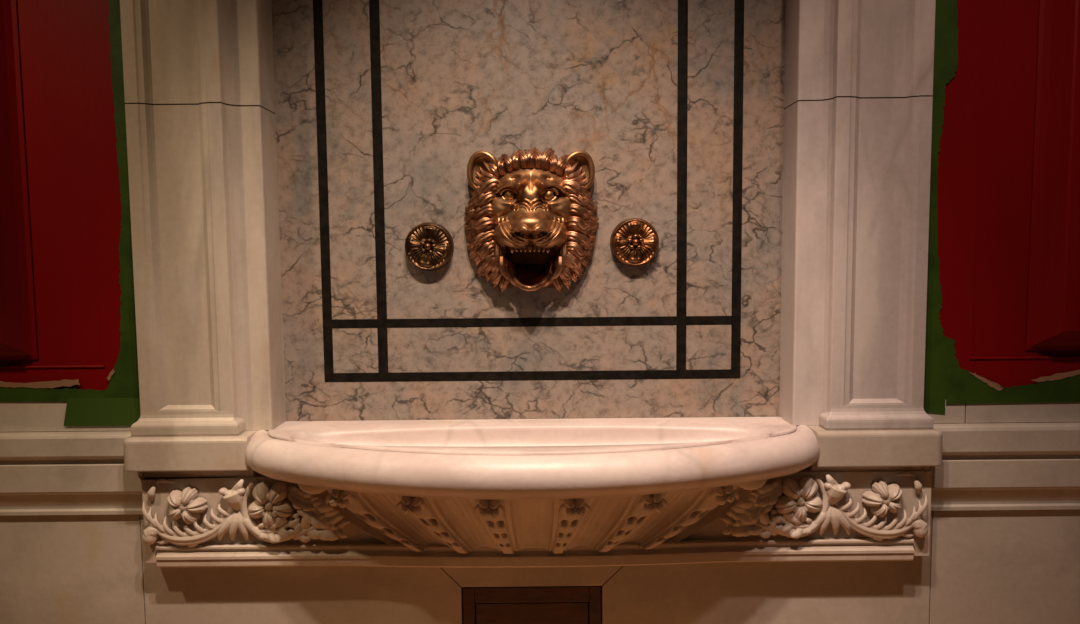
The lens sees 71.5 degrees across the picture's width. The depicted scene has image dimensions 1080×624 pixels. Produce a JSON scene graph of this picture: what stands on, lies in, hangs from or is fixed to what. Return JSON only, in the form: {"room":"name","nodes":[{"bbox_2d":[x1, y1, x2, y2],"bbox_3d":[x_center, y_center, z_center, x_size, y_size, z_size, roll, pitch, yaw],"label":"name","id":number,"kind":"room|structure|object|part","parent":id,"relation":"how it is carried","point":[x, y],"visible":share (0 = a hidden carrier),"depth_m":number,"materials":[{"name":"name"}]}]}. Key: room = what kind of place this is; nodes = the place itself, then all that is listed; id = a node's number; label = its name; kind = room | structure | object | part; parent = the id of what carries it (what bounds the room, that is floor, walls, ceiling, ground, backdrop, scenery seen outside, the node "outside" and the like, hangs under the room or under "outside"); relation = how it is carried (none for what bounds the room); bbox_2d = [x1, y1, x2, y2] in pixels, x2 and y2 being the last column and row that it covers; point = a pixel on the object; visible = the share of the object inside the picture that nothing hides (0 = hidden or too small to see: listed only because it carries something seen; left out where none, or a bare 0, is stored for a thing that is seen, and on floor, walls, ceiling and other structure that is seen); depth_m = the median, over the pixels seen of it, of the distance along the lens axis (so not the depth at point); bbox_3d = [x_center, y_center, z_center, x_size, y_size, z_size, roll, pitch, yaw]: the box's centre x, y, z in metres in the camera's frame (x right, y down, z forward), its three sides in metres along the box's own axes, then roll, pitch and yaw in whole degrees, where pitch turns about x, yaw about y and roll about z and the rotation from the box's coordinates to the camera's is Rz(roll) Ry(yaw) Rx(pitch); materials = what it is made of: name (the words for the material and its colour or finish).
{"room":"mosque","nodes":[
{"label":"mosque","id":0,"kind":"room"},
{"bbox_2d":[0,0,222,431],"bbox_3d":[-1.927,-0.563,1.913,2.200,1.750,0.217,-1,4,0],"label":"wall","id":1,"kind":"structure","parent":0,"point":[61,208],"depth_m":1.88,"materials":[{"name":"red paint"}]},
{"bbox_2d":[0,379,79,387],"bbox_3d":[-1.287,0.183,1.910,0.233,0.023,0.001,-1,4,0],"label":"paint","id":2,"kind":"object","parent":1,"relation":"attached to","point":[46,384],"visible":1,"depth_m":1.91,"materials":[{"name":"brown paint"}]},
{"bbox_2d":[0,402,130,431],"bbox_3d":[-2.002,0.270,1.928,2.035,0.087,0.014,-1,4,0],"label":"trim","id":3,"kind":"structure","parent":1,"relation":"attached to","point":[14,416],"depth_m":1.92,"materials":[{"name":"stone"}]},
{"bbox_2d":[0,387,139,401],"bbox_3d":[-1.240,0.208,1.914,0.484,0.046,0.001,-1,4,0],"label":"tape","id":4,"kind":"object","parent":1,"relation":"attached to","point":[7,394],"visible":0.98,"depth_m":1.91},
{"bbox_2d":[64,398,139,425],"bbox_3d":[-1.109,0.255,1.917,0.222,0.072,0.001,-1,4,0],"label":"tape","id":5,"kind":"object","parent":1,"relation":"attached to","point":[79,411],"visible":0.86,"depth_m":1.92,"materials":[{"name":"green"}]},
{"bbox_2d":[106,369,114,380],"bbox_3d":[-1.093,0.160,1.909,0.022,0.031,0.001,-1,4,0],"label":"paint","id":6,"kind":"object","parent":1,"relation":"attached to","point":[111,373],"visible":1,"depth_m":1.91,"materials":[{"name":"brown paint"}]},
{"bbox_2d":[106,0,138,390],"bbox_3d":[-1.061,-0.399,1.869,0.115,1.210,0.001,-1,4,0],"label":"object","id":7,"kind":"structure","parent":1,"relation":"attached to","point":[125,377],"depth_m":1.89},
{"bbox_2d":[225,0,833,440],"bbox_3d":[-0.027,-0.556,1.993,1.600,1.810,0.061,-1,4,0],"label":"wall","id":8,"kind":"structure","parent":0,"point":[383,107],"depth_m":1.98,"materials":[{"name":"stone"}]},
{"bbox_2d":[405,222,453,270],"bbox_3d":[-0.293,-0.172,1.970,0.129,0.129,0.044,-1,4,0],"label":"rosette","id":9,"kind":"object","parent":8,"relation":"attached to","point":[429,246],"visible":1,"depth_m":1.96,"materials":[{"name":"brown metal"}]},
{"bbox_3d":[-0.293,-0.171,1.958,0.019,0.019,0.020,11,4,-1],"label":"knob","id":10,"kind":"part","parent":9,"relation":"part of","materials":[{"name":"brown metal"}]},
{"bbox_2d":[464,147,598,291],"bbox_3d":[-0.023,-0.234,1.895,0.357,0.378,0.185,-1,4,0],"label":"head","id":11,"kind":"object","parent":8,"relation":"attached to","point":[531,220],"visible":1,"depth_m":1.92},
{"bbox_2d":[610,218,658,266],"bbox_3d":[0.250,-0.183,1.970,0.129,0.129,0.042,-1,4,0],"label":"rosette","id":12,"kind":"object","parent":8,"relation":"attached to","point":[634,242],"visible":1,"depth_m":1.96,"materials":[{"name":"brown metal"}]},
{"bbox_3d":[0.250,-0.182,1.959,0.019,0.019,0.020,-1,4,0],"label":"knob","id":13,"kind":"part","parent":12,"relation":"part of","materials":[{"name":"brown metal"}]},
{"bbox_2d":[462,586,601,623],"bbox_3d":[-0.015,0.788,2.053,6.000,1.000,0.125,-1,4,0],"label":"wall","id":14,"kind":"structure","parent":0,"point":[601,586],"depth_m":1.99,"materials":[{"name":"brown"}]},
{"bbox_2d":[0,431,142,515],"bbox_3d":[-1.998,0.421,1.968,2.040,0.219,0.136,-1,4,0],"label":"trim","id":15,"kind":"structure","parent":14,"relation":"attached to","point":[82,472],"depth_m":1.91,"materials":[{"name":"stone"}]},
{"bbox_2d":[0,515,145,623],"bbox_3d":[-2.025,0.922,1.987,1.978,0.778,0.022,-1,4,0],"label":"marble slab","id":16,"kind":"object","parent":14,"relation":"attached to","point":[55,569],"visible":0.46,"depth_m":1.96,"materials":[{"name":"beige stone"}]},
{"bbox_2d":[140,515,462,623],"bbox_3d":[-0.619,0.899,1.985,0.829,0.799,0.024,-1,4,0],"label":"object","id":17,"kind":"structure","parent":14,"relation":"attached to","point":[292,594],"depth_m":1.96,"materials":[{"name":"beige stone"}]},
{"bbox_2d":[463,586,600,623],"bbox_3d":[-0.019,0.936,1.990,0.363,0.434,0.020,-1,4,0],"label":"metal panel","id":18,"kind":"object","parent":14,"relation":"attached to","point":[517,604],"visible":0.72,"depth_m":1.97,"materials":[{"name":"brown metal"}]},
{"bbox_3d":[-0.019,0.942,1.993,0.296,0.357,0.016,-1,4,0],"label":"plate","id":19,"kind":"part","parent":18,"relation":"part of","materials":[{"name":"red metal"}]},
{"bbox_2d":[442,566,621,586],"bbox_3d":[-0.021,0.655,1.967,0.507,0.122,0.024,-1,4,0],"label":"marble slab","id":20,"kind":"object","parent":14,"relation":"attached to","point":[537,576],"visible":0.39,"depth_m":1.96,"materials":[{"name":"beige stone"}]},
{"bbox_2d":[141,468,931,567],"bbox_3d":[-0.007,0.502,1.820,1.990,0.282,0.293,-1,4,0],"label":"carved frieze","id":21,"kind":"object","parent":14,"relation":"attached to","point":[805,515],"visible":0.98,"depth_m":1.87,"materials":[{"name":"stone"}]},
{"bbox_2d":[166,486,207,524],"bbox_3d":[-0.884,0.486,1.868,0.097,0.095,0.037,-1,4,0],"label":"open flower","id":22,"kind":"object","parent":21,"relation":"on","point":[185,505],"depth_m":1.87,"materials":[{"name":"stone"}]},
{"bbox_2d":[123,430,257,479],"bbox_3d":[-0.877,0.359,1.929,0.312,0.109,0.166,-1,4,0],"label":"block","id":23,"kind":"object","parent":21,"relation":"on","point":[156,457],"visible":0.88,"depth_m":1.85,"materials":[{"name":"stone"}]},
{"bbox_3d":[-0.866,0.400,1.943,0.290,0.026,0.144,-1,4,0],"label":"bed moulding","id":24,"kind":"part","parent":23,"relation":"part of","materials":[{"name":"stone"}]},
{"bbox_2d":[120,0,285,436],"bbox_3d":[-0.859,-0.570,1.878,0.330,1.750,0.168,-1,4,0],"label":"pilaster","id":25,"kind":"object","parent":23,"relation":"on","point":[205,232],"visible":1,"depth_m":1.86,"materials":[{"name":"stone"}]},
{"bbox_2d":[248,481,294,528],"bbox_3d":[-0.673,0.487,1.867,0.114,0.120,0.039,-1,4,0],"label":"flower","id":26,"kind":"object","parent":21,"relation":"on","point":[271,504],"depth_m":1.86,"materials":[{"name":"stone"}]},
{"bbox_2d":[326,489,355,507],"bbox_3d":[-0.471,0.438,1.763,0.072,0.048,0.027,-1,4,0],"label":"flower","id":27,"kind":"object","parent":21,"relation":"on","point":[343,498],"depth_m":1.76,"materials":[{"name":"stone"}]},
{"bbox_2d":[396,496,427,515],"bbox_3d":[-0.294,0.440,1.709,0.072,0.052,0.027,-1,4,0],"label":"flower","id":28,"kind":"object","parent":21,"relation":"on","point":[411,504],"depth_m":1.70,"materials":[{"name":"stone"}]},
{"bbox_2d":[473,499,504,518],"bbox_3d":[-0.115,0.441,1.682,0.072,0.050,0.027,-1,4,0],"label":"flower","id":29,"kind":"object","parent":21,"relation":"on","point":[486,507],"depth_m":1.68,"materials":[{"name":"stone"}]},
{"bbox_2d":[245,417,819,499],"bbox_3d":[-0.019,0.352,1.821,1.473,0.105,0.420,-1,4,0],"label":"fountain basin","id":30,"kind":"object","parent":21,"relation":"on","point":[569,458],"visible":0.96,"depth_m":1.72,"materials":[{"name":"stone"}]},
{"bbox_3d":[-0.019,0.339,1.850,1.403,0.082,0.360,-1,4,0],"label":"bowl","id":31,"kind":"part","parent":30,"relation":"part of","materials":[{"name":"stone"}]},
{"bbox_3d":[-0.013,0.607,1.919,1.908,0.058,0.108,-1,4,0],"label":"moulding","id":32,"kind":"part","parent":21,"relation":"part of","materials":[{"name":"stone"}]},
{"bbox_2d":[559,498,590,517],"bbox_3d":[0.079,0.439,1.682,0.072,0.047,0.027,-1,4,0],"label":"flower","id":33,"kind":"object","parent":21,"relation":"on","point":[573,506],"depth_m":1.68,"materials":[{"name":"stone"}]},
{"bbox_2d":[636,493,667,512],"bbox_3d":[0.258,0.435,1.709,0.072,0.050,0.027,-1,4,0],"label":"flower","id":34,"kind":"object","parent":21,"relation":"on","point":[650,502],"depth_m":1.70,"materials":[{"name":"stone"}]},
{"bbox_2d":[708,485,738,504],"bbox_3d":[0.435,0.429,1.763,0.072,0.052,0.027,-1,4,0],"label":"flower","id":35,"kind":"object","parent":21,"relation":"on","point":[722,494],"depth_m":1.76,"materials":[{"name":"stone"}]},
{"bbox_2d":[773,477,822,521],"bbox_3d":[0.646,0.473,1.867,0.121,0.116,0.039,-1,4,0],"label":"flower","id":36,"kind":"object","parent":21,"relation":"on","point":[795,499],"depth_m":1.86,"materials":[{"name":"stone"}]},
{"bbox_2d":[806,425,942,471],"bbox_3d":[0.841,0.343,1.929,0.316,0.109,0.166,-1,4,0],"label":"block","id":37,"kind":"object","parent":21,"relation":"on","point":[909,449],"visible":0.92,"depth_m":1.85,"materials":[{"name":"white stone"}]},
{"bbox_2d":[779,0,935,429],"bbox_3d":[0.804,-0.586,1.878,0.330,1.750,0.168,-1,4,0],"label":"pilaster","id":38,"kind":"object","parent":37,"relation":"on","point":[857,161],"visible":1,"depth_m":1.86,"materials":[{"name":"stone"}]},
{"bbox_3d":[0.830,0.386,1.943,0.294,0.021,0.144,-1,4,0],"label":"bed moulding","id":39,"kind":"part","parent":37,"relation":"part of","materials":[{"name":"stone"}]},
{"bbox_2d":[862,480,902,517],"bbox_3d":[0.858,0.469,1.868,0.097,0.094,0.037,-1,4,0],"label":"open flower","id":40,"kind":"object","parent":21,"relation":"on","point":[880,498],"depth_m":1.87,"materials":[{"name":"stone"}]},
{"bbox_2d":[602,511,931,623],"bbox_3d":[0.593,0.887,1.985,0.857,0.799,0.024,-1,4,0],"label":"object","id":41,"kind":"structure","parent":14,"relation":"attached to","point":[829,592],"depth_m":1.96,"materials":[{"name":"beige stone"}]},
{"bbox_2d":[929,510,1079,623],"bbox_3d":[2.005,0.890,1.987,1.962,0.768,0.022,-1,4,0],"label":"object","id":42,"kind":"structure","parent":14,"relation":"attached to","point":[989,566],"depth_m":1.96,"materials":[{"name":"beige stone"}]},
{"bbox_2d":[929,422,1079,510],"bbox_3d":[1.962,0.390,1.968,2.040,0.229,0.136,-1,4,0],"label":"trim","id":43,"kind":"structure","parent":14,"relation":"attached to","point":[985,466],"depth_m":1.91,"materials":[{"name":"stone"}]},
{"bbox_2d":[934,0,1079,423],"bbox_3d":[1.872,-0.598,1.913,2.200,1.750,0.217,-1,4,0],"label":"wall","id":44,"kind":"structure","parent":0,"point":[1008,183],"depth_m":1.88,"materials":[{"name":"red paint"}]},
{"bbox_2d":[924,0,959,413],"bbox_3d":[1.013,-0.380,1.872,0.121,1.287,0.001,-1,4,0],"label":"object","id":45,"kind":"structure","parent":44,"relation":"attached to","point":[940,352],"depth_m":1.89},
{"bbox_2d":[926,398,964,422],"bbox_3d":[1.017,0.242,1.928,0.144,0.087,0.014,-1,4,0],"label":"trim","id":46,"kind":"structure","parent":44,"relation":"attached to","point":[954,413],"depth_m":1.92,"materials":[{"name":"stone"}]},
{"bbox_2d":[969,372,1003,390],"bbox_3d":[1.137,0.177,1.911,0.093,0.050,0.001,-1,4,0],"label":"paint","id":47,"kind":"object","parent":44,"relation":"attached to","point":[996,386],"visible":1,"depth_m":1.91,"materials":[{"name":"brown paint"}]},
{"bbox_2d":[946,365,1079,403],"bbox_3d":[1.259,0.181,1.913,0.449,0.104,0.001,-1,4,0],"label":"tape","id":48,"kind":"object","parent":44,"relation":"attached to","point":[962,387],"visible":1,"depth_m":1.92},
{"bbox_2d":[965,402,1079,422],"bbox_3d":[2.036,0.232,1.928,1.888,0.087,0.014,-1,4,0],"label":"trim","id":49,"kind":"structure","parent":44,"relation":"attached to","point":[1056,411],"depth_m":1.92,"materials":[{"name":"stone"}]},
{"bbox_2d":[1032,369,1079,381],"bbox_3d":[1.326,0.161,1.910,0.154,0.035,0.001,-1,4,0],"label":"paint","id":50,"kind":"object","parent":44,"relation":"attached to","point":[1057,376],"visible":1,"depth_m":1.91,"materials":[{"name":"brown paint"}]}
]}

